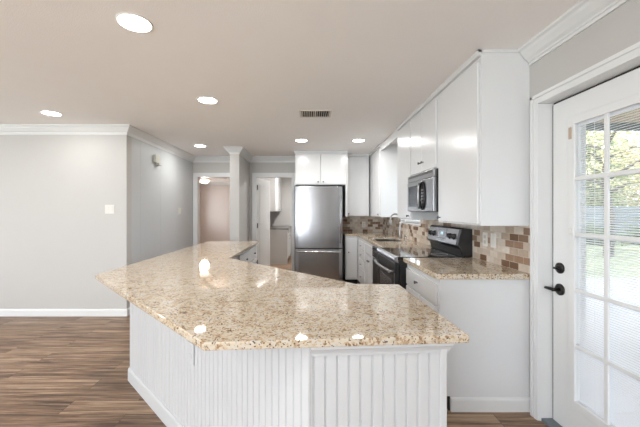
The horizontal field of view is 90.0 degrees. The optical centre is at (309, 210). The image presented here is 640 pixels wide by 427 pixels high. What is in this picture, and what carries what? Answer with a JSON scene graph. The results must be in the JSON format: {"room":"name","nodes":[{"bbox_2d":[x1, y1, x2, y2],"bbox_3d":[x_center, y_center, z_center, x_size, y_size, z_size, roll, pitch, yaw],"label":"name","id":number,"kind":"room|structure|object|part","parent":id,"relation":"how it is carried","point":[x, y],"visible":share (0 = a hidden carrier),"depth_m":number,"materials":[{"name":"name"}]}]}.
{"room":"kitchen","nodes":[
{"label":"kitchen","id":0,"kind":"room"},
{"bbox_2d":[0,135,131,308],"bbox_3d":[-4.500,0.130,4.170,4.300,2.440,0.120,0,0,0],"label":"wall","id":1,"kind":"structure","parent":0,"point":[56,232],"depth_m":4.11,"materials":[{"name":"paint"}]},
{"bbox_2d":[0,307,129,315],"bbox_3d":[-4.418,1.304,5.273,4.164,0.092,2.354,0,0,0],"label":"baseboard","id":2,"kind":"structure","parent":1,"relation":"attached to","point":[3,312],"depth_m":4.10,"materials":[{"name":"paint"}]},
{"bbox_2d":[105,205,113,213],"bbox_3d":[-2.565,-0.022,4.105,0.117,0.115,0.010,0,0,0],"label":"light switch","id":3,"kind":"object","parent":1,"relation":"attached to","point":[109,209],"visible":1,"depth_m":4.10,"materials":[{"name":"white plastic"}]},
{"bbox_2d":[0,124,294,161],"bbox_3d":[-3.382,-1.034,5.237,6.236,0.112,2.425,0,0,0],"label":"trim","id":4,"kind":"structure","parent":1,"relation":"attached to","point":[5,129],"depth_m":4.10,"materials":[{"name":"paint"}]},
{"bbox_2d":[132,137,192,263],"bbox_3d":[-2.410,0.130,5.340,0.120,2.440,2.220,0,0,0],"label":"wall","id":5,"kind":"structure","parent":0,"point":[166,188],"depth_m":5.05,"materials":[{"name":"paint"}]},
{"bbox_2d":[140,141,140,260],"bbox_3d":[-2.350,0.139,5.365,0.002,2.237,1.836,0,0,0],"label":"trim","id":6,"kind":"structure","parent":5,"relation":"attached to","point":[140,141],"depth_m":4.45,"materials":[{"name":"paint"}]},
{"bbox_2d":[153,154,161,165],"bbox_3d":[-2.320,-0.777,4.890,0.060,0.145,0.180,0,0,0],"label":"door chime","id":7,"kind":"object","parent":5,"relation":"attached to","point":[156,158],"visible":1,"depth_m":4.85,"materials":[{"name":"beige plastic"}]},
{"bbox_2d":[200,185,200,243],"bbox_3d":[-4.225,0.130,9.385,0.150,2.440,5.630,0,0,0],"label":"wall","id":8,"kind":"structure","parent":0,"point":[200,185],"depth_m":12.19,"materials":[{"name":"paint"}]},
{"bbox_2d":[201,185,229,242],"bbox_3d":[-2.785,0.130,12.275,3.030,2.440,0.150,0,0,0],"label":"wall","id":9,"kind":"structure","parent":0,"point":[215,199],"depth_m":12.20,"materials":[{"name":"paint"}]},
{"bbox_2d":[200,182,229,184],"bbox_3d":[-2.755,-1.034,12.158,2.790,0.112,0.085,0,0,0],"label":"trim","id":10,"kind":"structure","parent":9,"relation":"attached to","point":[208,183],"depth_m":12.14,"materials":[{"name":"paint"}]},
{"bbox_2d":[230,154,248,240],"bbox_3d":[-1.290,0.130,5.975,0.160,2.440,0.950,0,0,0],"label":"wall","id":11,"kind":"structure","parent":0,"point":[239,166],"depth_m":5.53,"materials":[{"name":"paint"}]},
{"bbox_2d":[193,162,343,277],"bbox_3d":[-1.331,0.130,6.510,5.937,2.440,0.120,0,0,0],"label":"wall","id":12,"kind":"structure","parent":0,"point":[198,167],"depth_m":6.45,"materials":[{"name":"paint"}]},
{"bbox_2d":[193,173,229,245],"bbox_3d":[-1.865,0.291,6.500,0.946,2.118,0.149,0,0,0],"label":"trim","id":13,"kind":"structure","parent":12,"relation":"attached to","point":[196,176],"depth_m":6.43,"materials":[{"name":"paint"}]},
{"bbox_2d":[257,178,269,265],"bbox_3d":[-1.003,0.330,6.889,0.059,2.020,0.768,0,0,12],"label":"door","id":14,"kind":"structure","parent":12,"relation":"in","point":[263,186],"depth_m":6.88,"materials":[{"name":"paint"}]},
{"bbox_3d":[-0.977,-0.140,6.917,0.006,0.820,0.500,0,0,14],"label":"panel molding","id":15,"kind":"part","parent":14,"relation":"part of","materials":[{"name":"paint"}]},
{"bbox_3d":[-0.977,0.800,6.917,0.006,0.800,0.500,0,0,14],"label":"panel molding","id":16,"kind":"part","parent":14,"relation":"part of","materials":[{"name":"paint"}]},
{"bbox_2d":[252,173,294,270],"bbox_3d":[-0.715,0.291,6.500,0.876,2.118,0.149,0,0,0],"label":"trim","id":17,"kind":"structure","parent":12,"relation":"attached to","point":[255,176],"depth_m":6.43,"materials":[{"name":"paint"}]},
{"bbox_2d":[294,150,347,216],"bbox_3d":[0.203,-0.494,6.091,0.975,1.189,0.716,0,0,0],"label":"upper cabinet","id":18,"kind":"object","parent":12,"relation":"attached to","point":[312,167],"visible":0.99,"depth_m":5.76,"materials":[{"name":"paint"}]},
{"bbox_3d":[-0.027,-0.752,5.771,0.446,0.535,0.018,0,0,0],"label":"door","id":19,"kind":"part","parent":18,"relation":"part of","materials":[{"name":"paint"}]},
{"bbox_3d":[0.203,-1.067,5.766,0.975,0.044,0.029,0,0,0],"label":"trim","id":20,"kind":"part","parent":18,"relation":"part of","materials":[{"name":"paint"}]},
{"bbox_3d":[0.429,-0.752,5.771,0.451,0.535,0.018,0,0,0],"label":"door","id":21,"kind":"part","parent":18,"relation":"part of","materials":[{"name":"paint"}]},
{"bbox_3d":[0.669,-0.186,6.115,0.039,0.572,0.668,0,0,0],"label":"panel","id":22,"kind":"part","parent":18,"relation":"part of","materials":[{"name":"paint"}]},
{"bbox_3d":[0.679,-0.780,6.115,0.020,0.618,0.668,0,0,0],"label":"panel","id":23,"kind":"part","parent":18,"relation":"part of","materials":[{"name":"paint"}]},
{"bbox_2d":[348,154,368,215],"bbox_3d":[0.914,-0.494,6.261,0.449,1.189,0.376,0,0,0],"label":"upper cabinet","id":24,"kind":"object","parent":12,"relation":"attached to","point":[358,164],"visible":0.69,"depth_m":6.10,"materials":[{"name":"paint"}]},
{"bbox_3d":[0.914,-1.067,6.109,0.449,0.044,0.025,0,0,0],"label":"trim","id":25,"kind":"part","parent":24,"relation":"part of","materials":[{"name":"paint"}]},
{"bbox_2d":[343,216,382,231],"bbox_3d":[1.038,0.257,6.445,0.876,0.326,0.010,0,0,0],"label":"tile backsplash","id":26,"kind":"structure","parent":12,"relation":"attached to","point":[350,223],"depth_m":6.44,"materials":[{"name":"tile"}]},
{"bbox_2d":[0,256,547,426],"bbox_3d":[-2.506,1.410,4.350,8.287,0.120,16.000,0,0,0],"label":"floor","id":27,"kind":"structure","parent":0,"point":[56,371],"depth_m":2.61,"materials":[{"name":"brown wood"}]},
{"bbox_2d":[270,228,291,263],"bbox_3d":[-0.894,0.907,8.835,0.742,0.885,1.510,0,0,0],"label":"base cabinet","id":28,"kind":"object","parent":27,"relation":"on","point":[280,239],"visible":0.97,"depth_m":8.08,"materials":[{"name":"paint"}]},
{"bbox_2d":[270,226,291,228],"bbox_3d":[-0.898,0.451,8.828,0.736,0.026,1.535,0,0,0],"label":"countertop","id":29,"kind":"structure","parent":28,"relation":"on","point":[271,227],"depth_m":8.49,"materials":[{"name":"stone"}]},
{"bbox_2d":[128,245,453,426],"bbox_3d":[-0.736,0.913,2.831,1.529,0.873,4.092,0,0,-25],"label":"base cabinet","id":30,"kind":"object","parent":27,"relation":"on","point":[381,385],"visible":0.45,"depth_m":1.22,"materials":[{"name":"paint"}]},
{"bbox_3d":[-0.805,1.300,2.728,1.261,0.101,4.068,0,0,-35],"label":"molding","id":31,"kind":"part","parent":30,"relation":"part of","materials":[{"name":"paint"}]},
{"bbox_2d":[188,341,193,365],"bbox_3d":[-0.662,0.792,1.784,0.072,0.115,0.010,0,0,45],"label":"wall outlet","id":32,"kind":"object","parent":30,"relation":"attached to","point":[190,345],"visible":0.88,"depth_m":1.77,"materials":[{"name":"paint"}]},
{"bbox_3d":[-0.716,0.913,1.853,2.010,0.873,0.012,0,0,45],"label":"beadboard panel","id":33,"kind":"part","parent":30,"relation":"part of","materials":[{"name":"paint"}]},
{"bbox_3d":[-0.793,0.595,3.920,0.018,0.170,0.600,0,0,0],"label":"drawer","id":34,"kind":"part","parent":30,"relation":"part of","materials":[{"name":"paint"}]},
{"bbox_3d":[-0.793,0.595,4.490,0.018,0.170,0.500,0,0,0],"label":"drawer","id":35,"kind":"part","parent":30,"relation":"part of","materials":[{"name":"paint"}]},
{"bbox_2d":[95,241,468,350],"bbox_3d":[-0.465,0.463,2.934,2.086,0.029,3.692,0,0,0],"label":"countertop","id":36,"kind":"structure","parent":30,"relation":"on","point":[215,300],"depth_m":1.53,"materials":[{"name":"beige stone"}]},
{"bbox_3d":[0.247,0.913,1.166,0.506,0.873,0.012,0,0,-4],"label":"beadboard panel","id":37,"kind":"part","parent":30,"relation":"part of","materials":[{"name":"paint"}]},
{"bbox_3d":[0.265,0.497,1.521,0.523,0.039,0.798,0,0,0],"label":"molding","id":38,"kind":"part","parent":30,"relation":"part of","materials":[{"name":"paint"}]},
{"bbox_3d":[0.489,0.913,1.172,0.026,0.873,0.010,0,0,-4],"label":"post","id":39,"kind":"part","parent":30,"relation":"part of","materials":[{"name":"paint"}]},
{"bbox_2d":[295,185,342,280],"bbox_3d":[0.164,0.444,5.982,0.857,1.812,0.875,0,0,0],"label":"refrigerator","id":40,"kind":"object","parent":27,"relation":"on","point":[318,209],"visible":0.86,"depth_m":5.62,"materials":[{"name":"silver metal"}]},
{"bbox_2d":[295,249,341,280],"bbox_3d":[0.164,0.966,5.615,0.833,0.598,0.140,0,0,0],"label":"freezer","id":41,"kind":"object","parent":40,"relation":"in","point":[327,263],"depth_m":5.62,"materials":[{"name":"silver metal"}]},
{"bbox_3d":[0.164,0.109,5.652,0.833,1.088,0.065,0,0,0],"label":"door","id":42,"kind":"part","parent":40,"relation":"part of","materials":[{"name":"metal"}]},
{"bbox_3d":[0.547,0.150,5.596,0.026,0.841,0.088,0,0,0],"label":"door handle","id":43,"kind":"part","parent":40,"relation":"part of","materials":[{"name":"metal"}]},
{"bbox_2d":[343,235,357,283],"bbox_3d":[0.766,0.903,6.117,0.223,0.894,0.647,0,0,0],"label":"base cabinet","id":44,"kind":"object","parent":27,"relation":"on","point":[350,243],"visible":0.98,"depth_m":5.82,"materials":[{"name":"paint"}]},
{"bbox_3d":[0.770,0.863,5.831,0.196,0.715,0.018,0,0,0],"label":"door","id":45,"kind":"part","parent":44,"relation":"part of","materials":[{"name":"paint"}]},
{"bbox_2d":[358,237,365,283],"bbox_3d":[1.159,0.903,5.720,0.652,0.894,1.440,0,0,0],"label":"base cabinet","id":46,"kind":"object","parent":27,"relation":"on","point":[361,243],"visible":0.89,"depth_m":5.30,"materials":[{"name":"paint"}]},
{"bbox_3d":[0.871,1.095,5.310,0.018,0.250,0.580,0,0,0],"label":"drawer","id":47,"kind":"part","parent":46,"relation":"part of","materials":[{"name":"paint"}]},
{"bbox_3d":[0.871,0.885,5.310,0.018,0.150,0.580,0,0,0],"label":"drawer","id":48,"kind":"part","parent":46,"relation":"part of","materials":[{"name":"paint"}]},
{"bbox_3d":[0.871,0.730,5.310,0.018,0.140,0.580,0,0,0],"label":"drawer","id":49,"kind":"part","parent":46,"relation":"part of","materials":[{"name":"paint"}]},
{"bbox_3d":[0.871,0.578,5.310,0.018,0.145,0.580,0,0,0],"label":"drawer","id":50,"kind":"part","parent":46,"relation":"part of","materials":[{"name":"paint"}]},
{"bbox_2d":[343,232,431,247],"bbox_3d":[1.065,0.438,5.045,0.840,0.036,2.801,0,0,0],"label":"countertop","id":51,"kind":"structure","parent":46,"relation":"on","point":[369,237],"depth_m":4.41,"materials":[{"name":"beige stone"}]},
{"bbox_2d":[374,239,399,240],"bbox_3d":[1.145,0.542,4.700,0.376,0.216,0.556,0,0,0],"label":"sink","id":52,"kind":"object","parent":51,"relation":"in","point":[374,239],"visible":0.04,"depth_m":4.97,"materials":[{"name":"metal"}]},
{"bbox_2d":[389,213,401,237],"bbox_3d":[1.321,0.226,4.895,0.199,0.388,0.107,0,0,0],"label":"kitchen faucet","id":53,"kind":"object","parent":51,"relation":"on","point":[390,223],"visible":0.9,"depth_m":4.91,"materials":[{"name":"silver metal"}]},
{"bbox_2d":[365,241,373,283],"bbox_3d":[1.159,0.903,4.652,0.652,0.894,0.685,0,0,0],"label":"base cabinet","id":54,"kind":"object","parent":27,"relation":"on","point":[368,246],"visible":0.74,"depth_m":4.67,"materials":[{"name":"paint"}]},
{"bbox_3d":[0.871,0.935,4.812,0.018,0.570,0.315,0,0,0],"label":"door","id":55,"kind":"part","parent":54,"relation":"part of","materials":[{"name":"paint"}]},
{"bbox_3d":[0.871,0.570,4.650,0.018,0.130,0.640,0,0,0],"label":"false drawer","id":56,"kind":"part","parent":54,"relation":"part of","materials":[{"name":"paint"}]},
{"bbox_3d":[0.871,0.935,4.487,0.018,0.570,0.315,0,0,0],"label":"door","id":57,"kind":"part","parent":54,"relation":"part of","materials":[{"name":"paint"}]},
{"bbox_2d":[372,246,378,283],"bbox_3d":[1.134,0.907,3.980,0.612,0.885,0.630,0,0,0],"label":"dishwasher","id":58,"kind":"object","parent":27,"relation":"on","point":[374,248],"visible":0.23,"depth_m":4.10,"materials":[{"name":"black metal"}]},
{"bbox_3d":[0.858,0.920,3.980,0.023,0.620,0.624,0,0,0],"label":"door","id":59,"kind":"part","parent":58,"relation":"part of","materials":[{"name":"black metal"}]},
{"bbox_3d":[0.856,0.535,3.980,0.027,0.140,0.624,0,0,0],"label":"control panel","id":60,"kind":"part","parent":58,"relation":"part of","materials":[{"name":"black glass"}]},
{"bbox_2d":[374,225,471,288],"bbox_3d":[1.089,0.752,3.265,0.772,1.195,0.744,0,0,0],"label":"range","id":61,"kind":"object","parent":27,"relation":"on","point":[445,241],"visible":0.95,"depth_m":3.06,"materials":[{"name":"black metal"}]},
{"bbox_3d":[0.782,0.441,3.265,0.035,0.052,0.744,0,0,0],"label":"rail","id":62,"kind":"part","parent":61,"relation":"part of","materials":[{"name":"metal"}]},
{"bbox_2d":[374,253,406,288],"bbox_3d":[1.089,0.873,3.265,0.772,0.855,0.740,0,0,0],"label":"oven","id":63,"kind":"object","parent":61,"relation":"in","point":[391,269],"depth_m":3.02,"materials":[{"name":"metal"}]},
{"bbox_2d":[382,248,464,259],"bbox_3d":[1.105,0.430,3.265,0.610,0.029,0.740,0,0,0],"label":"cooktop","id":64,"kind":"object","parent":61,"relation":"in","point":[399,253],"depth_m":3.13,"materials":[{"name":"black glass"}]},
{"bbox_3d":[1.352,0.240,3.270,0.037,0.139,0.690,0,0,0],"label":"control panel","id":65,"kind":"part","parent":61,"relation":"part of","materials":[{"name":"metal"}]},
{"bbox_2d":[406,264,529,411],"bbox_3d":[1.159,0.903,2.514,0.653,0.894,0.733,0,0,0],"label":"base cabinet","id":66,"kind":"object","parent":27,"relation":"on","point":[489,372],"visible":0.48,"depth_m":2.16,"materials":[{"name":"paint"}]},
{"bbox_3d":[0.871,0.943,2.700,0.018,0.565,0.320,0,0,0],"label":"door","id":67,"kind":"part","parent":66,"relation":"part of","materials":[{"name":"paint"}]},
{"bbox_3d":[0.871,0.575,2.525,0.018,0.140,0.670,0,0,0],"label":"drawer","id":68,"kind":"part","parent":66,"relation":"part of","materials":[{"name":"paint"}]},
{"bbox_3d":[0.871,0.943,2.360,0.018,0.565,0.340,0,0,0],"label":"door","id":69,"kind":"part","parent":66,"relation":"part of","materials":[{"name":"paint"}]},
{"bbox_2d":[403,258,529,278],"bbox_3d":[1.165,0.438,2.506,0.640,0.036,0.756,0,0,0],"label":"countertop","id":70,"kind":"structure","parent":66,"relation":"on","point":[437,268],"depth_m":2.31,"materials":[{"name":"beige stone"}]},
{"bbox_3d":[1.218,1.303,2.154,0.535,0.094,0.013,0,0,0],"label":"molding","id":71,"kind":"part","parent":66,"relation":"part of","materials":[{"name":"paint"}]},
{"bbox_2d":[270,178,291,255],"bbox_3d":[-0.135,0.130,9.660,2.270,2.440,0.120,0,0,0],"label":"wall","id":72,"kind":"structure","parent":0,"point":[283,217],"depth_m":9.60,"materials":[{"name":"paint"}]},
{"bbox_2d":[0,0,579,181],"bbox_3d":[-2.506,-1.190,4.350,8.287,0.200,16.000,0,0,0],"label":"ceiling","id":73,"kind":"structure","parent":0,"point":[371,63],"depth_m":2.32,"materials":[{"name":"paint"}]},
{"bbox_2d":[40,110,61,115],"bbox_3d":[-2.870,-1.085,3.560,0.192,0.009,0.192,0,0,0],"label":"recessed light","id":74,"kind":"object","parent":73,"relation":"in","point":[52,113],"visible":1,"depth_m":3.54,"materials":[{"name":"white plastic"}]},
{"bbox_2d":[115,12,152,32],"bbox_3d":[-1.010,-1.085,1.850,0.192,0.009,0.192,0,0,0],"label":"recessed light","id":75,"kind":"object","parent":73,"relation":"in","point":[130,21],"visible":1,"depth_m":1.83,"materials":[{"name":"white plastic"}]},
{"bbox_2d":[200,178,211,182],"bbox_3d":[-2.865,-0.918,8.739,1.168,0.341,1.124,0,0,0],"label":"ceiling fan","id":76,"kind":"object","parent":73,"relation":"hanging from","point":[202,180],"visible":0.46,"depth_m":8.62,"materials":[{"name":"white plastic"}]},
{"bbox_3d":[-2.860,-0.798,8.700,0.290,0.100,0.290,0,0,0],"label":"lamp shade","id":77,"kind":"part","parent":76,"relation":"part of","materials":[{"name":"white glass"}]},
{"bbox_2d":[197,97,217,103],"bbox_3d":[-1.000,-1.085,3.140,0.192,0.009,0.192,0,0,0],"label":"recessed light","id":78,"kind":"object","parent":73,"relation":"in","point":[209,100],"visible":1,"depth_m":3.13,"materials":[{"name":"white plastic"}]},
{"bbox_2d":[295,139,307,141],"bbox_3d":[-0.125,-1.085,4.930,0.192,0.009,0.192,0,0,0],"label":"recessed light","id":79,"kind":"object","parent":73,"relation":"in","point":[297,140],"visible":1,"depth_m":4.90,"materials":[{"name":"white plastic"}]},
{"bbox_2d":[299,110,331,116],"bbox_3d":[0.065,-1.083,3.580,0.350,0.011,0.250,0,0,0],"label":"ceiling vent","id":80,"kind":"object","parent":73,"relation":"in","point":[303,113],"visible":1,"depth_m":3.57,"materials":[{"name":"metal"}]},
{"bbox_2d":[352,139,364,141],"bbox_3d":[0.755,-1.085,4.930,0.192,0.009,0.192,0,0,0],"label":"recessed light","id":81,"kind":"object","parent":73,"relation":"in","point":[354,140],"visible":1,"depth_m":4.90,"materials":[{"name":"white plastic"}]},
{"bbox_2d":[465,0,639,396],"bbox_3d":[1.562,0.130,1.400,0.150,2.440,10.100,0,0,0],"label":"wall","id":82,"kind":"structure","parent":0,"point":[619,30],"depth_m":1.71,"materials":[{"name":"paint"}]},
{"bbox_2d":[369,144,397,216],"bbox_3d":[1.300,-0.494,5.833,0.373,1.189,1.226,0,0,0],"label":"upper cabinet","id":83,"kind":"object","parent":82,"relation":"attached to","point":[383,165],"visible":0.85,"depth_m":5.22,"materials":[{"name":"paint"}]},
{"bbox_3d":[1.147,-1.067,5.833,0.027,0.044,1.226,0,0,0],"label":"trim","id":84,"kind":"part","parent":83,"relation":"part of","materials":[{"name":"paint"}]},
{"bbox_3d":[1.151,-0.464,5.510,0.018,1.103,0.540,0,0,0],"label":"door","id":85,"kind":"part","parent":83,"relation":"part of","materials":[{"name":"paint"}]},
{"bbox_2d":[381,129,398,150],"bbox_3d":[1.170,-1.034,4.695,0.020,0.109,1.049,0,0,0],"label":"header board","id":86,"kind":"object","parent":83,"relation":"attached to","point":[394,135],"visible":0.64,"depth_m":4.64,"materials":[{"name":"paint"}]},
{"bbox_2d":[401,219,420,225],"bbox_3d":[1.538,-0.267,4.730,0.127,0.927,0.960,0,0,0],"label":"window","id":87,"kind":"structure","parent":82,"relation":"in","point":[404,221],"depth_m":4.76,"materials":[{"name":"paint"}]},
{"bbox_3d":[1.511,0.186,4.730,0.072,0.022,0.960,0,0,0],"label":"sill","id":88,"kind":"part","parent":87,"relation":"part of","materials":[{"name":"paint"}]},
{"bbox_3d":[1.572,-0.278,4.730,0.060,0.905,0.900,0,0,0],"label":"frame","id":89,"kind":"part","parent":87,"relation":"part of","materials":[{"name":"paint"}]},
{"bbox_2d":[397,115,437,219],"bbox_3d":[1.300,-0.494,3.898,0.373,1.189,0.543,0,0,0],"label":"upper cabinet","id":90,"kind":"object","parent":82,"relation":"attached to","point":[404,134],"visible":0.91,"depth_m":3.81,"materials":[{"name":"paint"}]},
{"bbox_3d":[1.147,-1.067,3.898,0.027,0.044,0.543,0,0,0],"label":"trim","id":91,"kind":"part","parent":90,"relation":"part of","materials":[{"name":"paint"}]},
{"bbox_3d":[1.151,-0.464,3.898,0.018,1.103,0.513,0,0,0],"label":"door","id":92,"kind":"part","parent":90,"relation":"part of","materials":[{"name":"paint"}]},
{"bbox_2d":[410,90,438,175],"bbox_3d":[1.300,-0.738,3.244,0.373,0.702,0.761,0,0,0],"label":"upper cabinet","id":93,"kind":"object","parent":82,"relation":"attached to","point":[424,123],"visible":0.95,"depth_m":3.15,"materials":[{"name":"paint"}]},
{"bbox_3d":[1.151,-0.707,3.436,0.018,0.616,0.352,0,0,0],"label":"door","id":94,"kind":"part","parent":93,"relation":"part of","materials":[{"name":"paint"}]},
{"bbox_2d":[408,168,437,211],"bbox_3d":[1.271,-0.188,3.244,0.408,0.391,0.756,0,0,0],"label":"microwave oven","id":95,"kind":"object","parent":93,"relation":"attached to","point":[422,187],"visible":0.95,"depth_m":3.08,"materials":[{"name":"silver metal"}]},
{"bbox_3d":[1.147,-1.067,3.244,0.027,0.044,0.761,0,0,0],"label":"trim","id":96,"kind":"part","parent":93,"relation":"part of","materials":[{"name":"paint"}]},
{"bbox_3d":[1.151,-0.707,3.076,0.018,0.616,0.352,0,0,0],"label":"door","id":97,"kind":"part","parent":93,"relation":"part of","materials":[{"name":"paint"}]},
{"bbox_2d":[383,217,529,273],"bbox_3d":[1.482,0.185,4.285,0.010,0.470,4.327,0,0,0],"label":"tile backsplash","id":98,"kind":"structure","parent":82,"relation":"attached to","point":[512,250],"depth_m":2.58,"materials":[{"name":"tile"}]},
{"bbox_2d":[483,232,487,246],"bbox_3d":[1.472,0.237,2.685,0.009,0.115,0.072,0,0,0],"label":"wall outlet","id":99,"kind":"object","parent":98,"relation":"attached to","point":[485,235],"visible":1,"depth_m":2.67,"materials":[{"name":"white plastic"}]},
{"bbox_2d":[491,233,495,247],"bbox_3d":[1.472,0.237,2.565,0.010,0.115,0.072,0,0,0],"label":"light switch","id":100,"kind":"object","parent":98,"relation":"attached to","point":[493,236],"visible":1,"depth_m":2.56,"materials":[{"name":"white plastic"}]},
{"bbox_2d":[436,49,529,225],"bbox_3d":[1.300,-0.494,2.507,0.373,1.189,0.710,0,0,0],"label":"upper cabinet","id":101,"kind":"object","parent":82,"relation":"attached to","point":[484,105],"visible":0.91,"depth_m":2.16,"materials":[{"name":"paint"}]},
{"bbox_3d":[1.151,-0.464,2.509,0.018,1.103,0.658,0,0,0],"label":"door","id":102,"kind":"part","parent":101,"relation":"part of","materials":[{"name":"paint"}]},
{"bbox_3d":[1.310,-1.067,2.507,0.352,0.044,0.710,0,0,0],"label":"trim","id":103,"kind":"part","parent":101,"relation":"part of","materials":[{"name":"paint"}]},
{"bbox_2d":[541,418,561,426],"bbox_3d":[1.575,1.341,1.587,0.165,0.018,0.945,0,0,0],"label":"trim","id":104,"kind":"structure","parent":82,"relation":"attached to","point":[550,422],"depth_m":2.02,"materials":[{"name":"grey paint"}]},
{"bbox_2d":[518,0,629,65],"bbox_3d":[1.444,-1.034,-0.674,0.085,0.112,5.652,0,0,0],"label":"trim","id":105,"kind":"structure","parent":82,"relation":"attached to","point":[585,13],"depth_m":1.79,"materials":[{"name":"paint"}]},
{"bbox_2d":[530,42,639,420],"bbox_3d":[1.473,0.300,1.587,0.028,2.100,1.065,0,0,0],"label":"trim","id":106,"kind":"structure","parent":82,"relation":"attached to","point":[631,53],"depth_m":2.07,"materials":[{"name":"paint"}]},
{"bbox_2d":[540,57,639,420],"bbox_3d":[1.562,0.325,1.587,0.159,2.050,0.969,0,0,0],"label":"trim","id":107,"kind":"structure","parent":82,"relation":"attached to","point":[546,108],"depth_m":2.06,"materials":[{"name":"paint"}]},
{"bbox_2d":[544,66,639,426],"bbox_3d":[1.566,0.321,1.597,0.114,2.018,0.956,0,0,-1],"label":"door","id":108,"kind":"structure","parent":82,"relation":"in","point":[580,399],"depth_m":1.79,"materials":[{"name":"paint"}]},
{"bbox_3d":[1.525,0.488,2.025,0.046,0.028,0.098,0,0,0],"label":"lever handle","id":109,"kind":"part","parent":108,"relation":"part of","materials":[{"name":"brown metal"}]},
{"bbox_3d":[1.582,0.300,1.575,0.072,1.714,0.684,0,0,0],"label":"glazing frame","id":110,"kind":"part","parent":108,"relation":"part of","materials":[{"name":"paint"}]},
{"bbox_2d":[578,103,639,426],"bbox_3d":[1.582,0.300,1.575,0.016,1.630,0.596,0,0,0],"label":"blind","id":111,"kind":"object","parent":108,"relation":"attached to","point":[624,411],"depth_m":1.67,"materials":[{"name":"white plastic"}]},
{"bbox_3d":[-1.315,0.130,9.385,0.090,2.440,5.630,0,0,0],"label":"wall partition","id":112,"kind":"structure","parent":0,"visible":0},
{"bbox_2d":[260,178,281,210],"bbox_3d":[-1.042,-0.539,8.845,0.448,1.099,1.490,0,0,0],"label":"upper cabinet","id":113,"kind":"object","parent":112,"relation":"attached to","point":[275,183],"visible":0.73,"depth_m":8.12,"materials":[{"name":"paint"}]},
{"bbox_3d":[-0.856,-0.531,8.480,0.018,1.058,0.720,0,0,0],"label":"door","id":114,"kind":"part","parent":113,"relation":"part of","materials":[{"name":"paint"}]},
{"bbox_3d":[-0.856,-0.531,9.215,0.018,1.058,0.710,0,0,0],"label":"door","id":115,"kind":"part","parent":113,"relation":"part of","materials":[{"name":"paint"}]},
{"label":"outside","id":116,"kind":"structure","parent":0,"visible":0},
{"bbox_2d":[586,242,639,277],"bbox_3d":[15.000,1.620,15.000,110.000,0.260,110.000,0,0,0],"label":"ground","id":117,"kind":"structure","parent":116,"point":[615,242],"depth_m":9.63,"materials":[{"name":"green plant"}]},
{"bbox_2d":[586,223,633,245],"bbox_3d":[12.535,0.912,14.244,2.102,1.242,2.189,0,0,0],"label":"shrub","id":118,"kind":"object","parent":117,"relation":"on","point":[589,223],"visible":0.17,"depth_m":13.94,"materials":[{"name":"green plant"}]},
{"bbox_2d":[586,131,637,206],"bbox_3d":[17.510,-1.807,20.556,5.884,6.711,5.526,0,0,0],"label":"tree","id":119,"kind":"object","parent":117,"relation":"on","point":[588,139],"visible":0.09,"depth_m":19.18,"materials":[{"name":"green plant"}]},
{"bbox_2d":[586,278,639,403],"bbox_3d":[4.569,1.435,0.800,5.861,0.110,11.600,0,0,0],"label":"patio slab","id":120,"kind":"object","parent":117,"relation":"on","point":[591,278],"depth_m":4.31,"materials":[{"name":"concrete"}]},
{"bbox_2d":[586,108,639,130],"bbox_3d":[4.149,0.135,-0.600,5.003,2.490,8.400,0,0,0],"label":"roof","id":121,"kind":"structure","parent":120,"relation":"on","point":[634,110],"depth_m":3.55,"materials":[{"name":"grey paint"}]},
{"bbox_2d":[586,131,639,256],"bbox_3d":[9.868,-1.435,10.409,4.618,5.967,4.255,0,0,0],"label":"tree","id":122,"kind":"object","parent":117,"relation":"on","point":[597,132],"visible":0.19,"depth_m":10.49,"materials":[{"name":"green plant"}]},
{"bbox_2d":[586,206,639,235],"bbox_3d":[19.567,0.620,17.055,29.135,1.740,0.150,0,0,0],"label":"wooden fence","id":123,"kind":"object","parent":117,"relation":"on","point":[631,206],"visible":0.02,"depth_m":16.98,"materials":[{"name":"grey wood"}]},
{"bbox_2d":[588,135,639,206],"bbox_3d":[24.165,-2.104,24.446,5.720,7.305,5.417,0,0,0],"label":"tree","id":124,"kind":"object","parent":117,"relation":"on","point":[622,135],"visible":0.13,"depth_m":23.61,"materials":[{"name":"green plant"}]},
{"bbox_2d":[617,217,639,243],"bbox_3d":[14.882,0.905,14.371,1.990,1.256,1.662,0,0,0],"label":"shrub","id":125,"kind":"object","parent":117,"relation":"on","point":[637,217],"visible":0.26,"depth_m":14.51,"materials":[{"name":"green plant"}]}
]}

